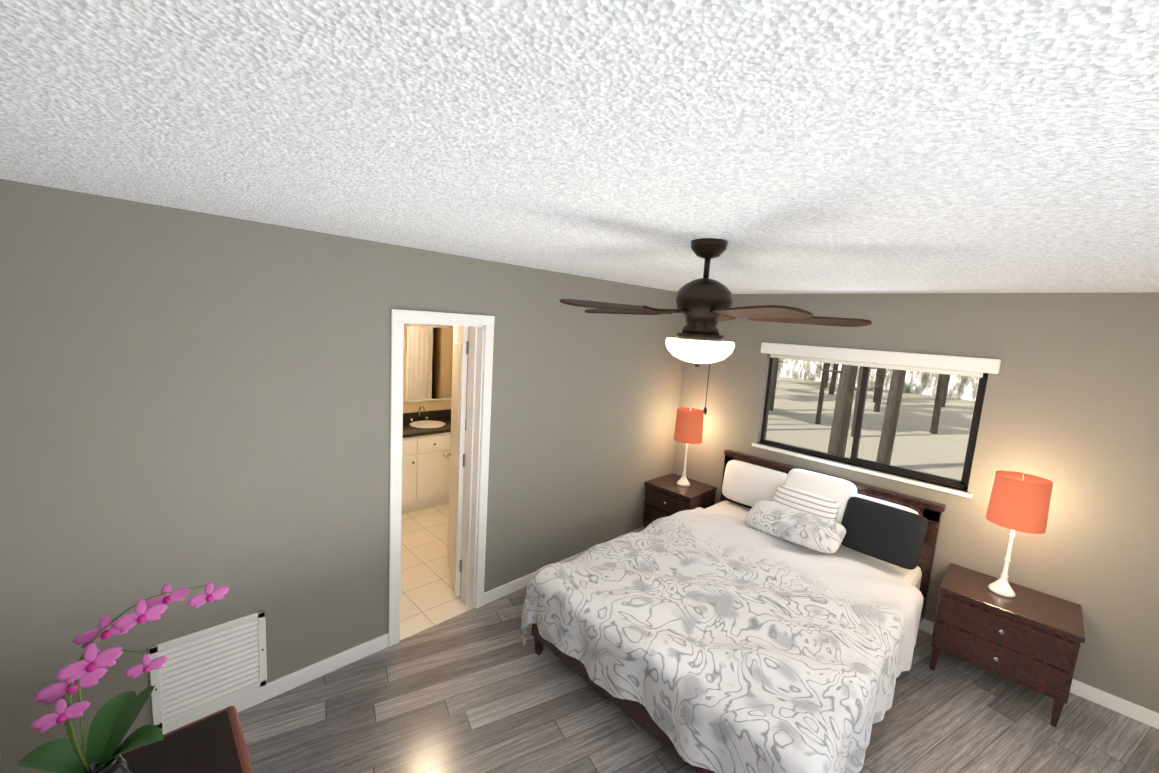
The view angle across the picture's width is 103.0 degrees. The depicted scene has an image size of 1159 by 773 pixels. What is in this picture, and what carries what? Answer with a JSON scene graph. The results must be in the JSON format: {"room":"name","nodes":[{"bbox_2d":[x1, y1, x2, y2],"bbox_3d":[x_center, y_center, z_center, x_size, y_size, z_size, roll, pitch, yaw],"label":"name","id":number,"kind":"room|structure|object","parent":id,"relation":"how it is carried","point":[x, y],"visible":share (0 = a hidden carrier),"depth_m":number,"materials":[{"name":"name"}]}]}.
{"room":"bedroom","nodes":[
{"label":"bedroom","id":0,"kind":"room"},
{"bbox_2d":[0,745,3,772],"bbox_3d":[-0.795,0.826,0.182,0.100,2.540,4.160,-4,11,-44],"label":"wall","id":1,"kind":"structure","parent":0,"point":[1,767],"depth_m":1.79,"materials":[{"name":"grey paint"}]},
{"bbox_2d":[0,179,685,772],"bbox_3d":[-0.619,0.416,3.342,4.790,2.540,0.170,-4,11,-44],"label":"wall","id":2,"kind":"structure","parent":0,"point":[188,399],"depth_m":2.21,"materials":[{"name":"grey paint"}]},
{"bbox_2d":[148,610,266,728],"bbox_3d":[-1.786,1.368,2.245,0.440,0.420,0.019,-4,11,-44],"label":"air vent","id":3,"kind":"object","parent":2,"relation":"in","point":[205,669],"visible":0.88,"depth_m":2.23,"materials":[{"name":"white metal"}]},
{"bbox_2d":[161,526,643,733],"bbox_3d":[-0.651,1.544,3.401,4.520,0.090,0.014,-4,11,-44],"label":"baseboard","id":4,"kind":"structure","parent":2,"relation":"attached to","point":[279,686],"depth_m":2.59,"materials":[{"name":"white wood"}]},
{"bbox_2d":[388,309,494,646],"bbox_3d":[-0.947,0.564,3.047,0.685,2.085,0.208,-4,11,-44],"label":"door frame","id":5,"kind":"structure","parent":2,"relation":"attached to","point":[399,317],"depth_m":3.10,"materials":[{"name":"white wood"}]},
{"bbox_2d":[443,326,468,595],"bbox_3d":[-0.923,0.530,3.545,0.267,2.000,0.516,-4,11,-44],"label":"door leaf","id":6,"kind":"structure","parent":2,"relation":"in","point":[456,454],"depth_m":3.39,"materials":[{"name":"white wood"}]},
{"bbox_2d":[403,323,451,412],"bbox_3d":[-2.324,0.105,4.869,2.500,2.540,0.100,-4,11,-44],"label":"wall","id":7,"kind":"structure","parent":0,"point":[409,407],"depth_m":5.28,"materials":[{"name":"beige paint"}]},
{"bbox_2d":[405,324,452,402],"bbox_3d":[-1.683,-0.266,5.339,0.670,0.870,0.023,-4,11,-44],"label":"mirror","id":8,"kind":"object","parent":7,"relation":"attached to","point":[428,361],"visible":0.77,"depth_m":5.28,"materials":[{"name":"white mirror"}]},
{"bbox_2d":[466,326,468,416],"bbox_3d":[-0.673,0.205,4.899,0.100,2.540,2.160,-4,11,-44],"label":"wall","id":9,"kind":"structure","parent":0,"point":[468,326],"depth_m":5.48,"materials":[{"name":"grey paint"}]},
{"bbox_2d":[0,0,1158,293],"bbox_3d":[0.909,-0.602,1.700,4.790,0.100,4.330,-4,11,-44],"label":"ceiling","id":10,"kind":"structure","parent":0,"point":[894,146],"depth_m":0.90,"materials":[{"name":"white paint"}]},
{"bbox_2d":[560,238,871,415],"bbox_3d":[0.478,-0.246,2.008,1.278,0.739,1.231,-4,11,-44],"label":"fan","id":11,"kind":"object","parent":10,"relation":"hanging from","point":[704,303],"visible":1,"depth_m":1.88,"materials":[{"name":"black metal"}]},
{"bbox_2d":[238,499,1158,772],"bbox_3d":[-0.039,1.754,2.836,4.790,0.100,6.600,-4,11,-44],"label":"floor","id":12,"kind":"structure","parent":0,"point":[483,689],"depth_m":2.49,"materials":[{"name":"laminate"}]},
{"bbox_2d":[120,706,253,772],"bbox_3d":[-0.666,1.493,0.623,0.575,0.919,1.630,-4,11,-44],"label":"dresser","id":13,"kind":"object","parent":12,"relation":"on","point":[215,742],"visible":0.98,"depth_m":1.18,"materials":[{"name":"brown wood"}]},
{"bbox_2d":[16,582,229,772],"bbox_3d":[-0.979,0.702,1.017,0.356,0.501,0.208,-4,11,-44],"label":"orchid","id":14,"kind":"object","parent":13,"relation":"on","point":[115,717],"visible":1,"depth_m":0.97,"materials":[{"name":"pink plant"}]},
{"bbox_2d":[402,406,465,513],"bbox_3d":[-1.740,0.759,5.083,1.215,1.060,0.580,-4,11,-44],"label":"bathroom vanity","id":15,"kind":"object","parent":12,"relation":"on","point":[425,462],"visible":0.38,"depth_m":4.89,"materials":[{"name":"white wood"}]},
{"bbox_2d":[643,473,716,528],"bbox_3d":[0.972,1.246,4.564,0.499,0.574,0.529,-4,11,-44],"label":"nightstand","id":16,"kind":"object","parent":12,"relation":"on","point":[666,495],"visible":0.71,"depth_m":4.44,"materials":[{"name":"brown wood"}]},
{"bbox_2d":[673,407,703,486],"bbox_3d":[1.044,0.581,4.480,0.270,0.771,0.270,-4,11,-44],"label":"lamp","id":17,"kind":"object","parent":16,"relation":"on","point":[688,426],"visible":1,"depth_m":4.36,"materials":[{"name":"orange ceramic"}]},
{"bbox_2d":[519,449,945,772],"bbox_3d":[1.103,1.236,3.050,2.426,1.010,1.773,-4,11,-44],"label":"bed","id":18,"kind":"object","parent":12,"relation":"on","point":[763,615],"visible":1,"depth_m":2.57,"materials":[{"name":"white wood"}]},
{"bbox_2d":[930,563,1084,726],"bbox_3d":[2.627,1.575,2.882,0.499,0.574,0.634,-4,11,-44],"label":"nightstand","id":19,"kind":"object","parent":12,"relation":"on","point":[1032,639],"visible":1,"depth_m":2.72,"materials":[{"name":"brown wood"}]},
{"bbox_2d":[986,470,1052,597],"bbox_3d":[2.662,0.903,2.835,0.270,0.771,0.270,-4,11,-44],"label":"lamp","id":20,"kind":"object","parent":19,"relation":"on","point":[1019,501],"visible":0.98,"depth_m":2.74,"materials":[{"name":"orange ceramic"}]},
{"bbox_2d":[673,292,1158,712],"bbox_3d":[2.540,0.606,3.422,0.170,2.540,4.160,-4,11,-44],"label":"wall","id":21,"kind":"structure","parent":0,"point":[1070,409],"depth_m":2.89,"materials":[{"name":"grey paint"}]},
{"bbox_2d":[752,342,1000,497],"bbox_3d":[2.204,0.180,3.674,0.160,0.950,1.600,-4,11,-44],"label":"window","id":22,"kind":"structure","parent":21,"relation":"in","point":[982,368],"depth_m":3.52,"materials":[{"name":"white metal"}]},
{"bbox_2d":[918,619,1158,728],"bbox_3d":[2.374,1.717,3.537,0.014,0.090,4.046,-4,11,-44],"label":"baseboard","id":23,"kind":"structure","parent":21,"relation":"attached to","point":[1119,705],"depth_m":2.74,"materials":[{"name":"white wood"}]},
{"label":"outside","id":24,"kind":"structure","parent":0,"visible":0},
{"bbox_2d":[766,377,974,479],"bbox_3d":[10.271,0.400,20.938,35.310,0.100,42.000,-4,11,-44],"label":"ground","id":25,"kind":"structure","parent":24,"point":[918,446],"depth_m":13.71,"materials":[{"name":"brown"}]},
{"bbox_2d":[769,358,778,410],"bbox_3d":[6.647,-5.422,15.084,2.730,12.709,2.938,-4,11,-44],"label":"tree","id":26,"kind":"object","parent":25,"relation":"on","point":[772,398],"depth_m":15.53,"materials":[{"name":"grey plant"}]},
{"bbox_2d":[815,363,827,423],"bbox_3d":[7.493,-4.651,12.724,2.613,11.912,3.727,-4,11,-44],"label":"tree","id":27,"kind":"object","parent":25,"relation":"on","point":[821,396],"depth_m":13.55,"materials":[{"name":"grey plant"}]},
{"bbox_2d":[825,363,829,386],"bbox_3d":[13.684,-6.606,23.284,2.841,13.772,3.077,-4,11,-44],"label":"tree","id":28,"kind":"object","parent":25,"relation":"on","point":[827,375],"depth_m":24.45,"materials":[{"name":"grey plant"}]},
{"bbox_2d":[828,364,838,393],"bbox_3d":[12.393,-5.662,20.664,3.568,12.435,2.232,-4,11,-44],"label":"tree","id":29,"kind":"object","parent":25,"relation":"on","point":[833,381],"depth_m":21.47,"materials":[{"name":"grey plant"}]},
{"bbox_2d":[814,362,882,456],"bbox_3d":[5.802,-4.626,7.890,3.113,12.927,3.970,-4,11,-44],"label":"tree","id":30,"kind":"object","parent":25,"relation":"on","point":[842,413],"depth_m":8.55,"materials":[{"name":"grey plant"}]},
{"bbox_2d":[851,366,884,436],"bbox_3d":[7.598,-4.942,11.404,3.270,12.849,3.190,-4,11,-44],"label":"tree","id":31,"kind":"object","parent":25,"relation":"on","point":[857,396],"depth_m":12.02,"materials":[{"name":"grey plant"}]},
{"bbox_2d":[873,369,880,401],"bbox_3d":[12.838,-5.847,18.664,3.535,13.381,2.892,-4,11,-44],"label":"tree","id":32,"kind":"object","parent":25,"relation":"on","point":[876,380],"depth_m":19.49,"materials":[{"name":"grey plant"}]},
{"bbox_2d":[873,369,885,411],"bbox_3d":[11.385,-3.939,16.346,2.897,10.037,2.464,-4,11,-44],"label":"tree","id":33,"kind":"object","parent":25,"relation":"on","point":[878,399],"depth_m":16.76,"materials":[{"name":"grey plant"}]},
{"bbox_2d":[876,369,905,464],"bbox_3d":[5.289,-5.383,6.425,3.329,14.744,3.338,-4,11,-44],"label":"tree","id":34,"kind":"object","parent":25,"relation":"on","point":[889,427],"depth_m":7.18,"materials":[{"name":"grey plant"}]},
{"bbox_2d":[930,374,945,433],"bbox_3d":[10.464,-5.686,12.694,2.620,14.340,3.417,-4,11,-44],"label":"tree","id":35,"kind":"object","parent":25,"relation":"on","point":[937,405],"depth_m":13.21,"materials":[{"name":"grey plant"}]},
{"bbox_2d":[942,374,949,406],"bbox_3d":[15.826,-5.068,19.062,3.547,12.112,2.732,-4,11,-44],"label":"tree","id":36,"kind":"object","parent":25,"relation":"on","point":[947,380],"depth_m":19.34,"materials":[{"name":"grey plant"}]},
{"bbox_2d":[777,358,979,400],"bbox_3d":[15.878,-12.419,25.366,0.100,26.000,70.000,-4,11,-44],"label":"sky","id":37,"kind":"structure","parent":24,"point":[959,387],"depth_m":24.47,"materials":[{"name":"white"}]}
]}

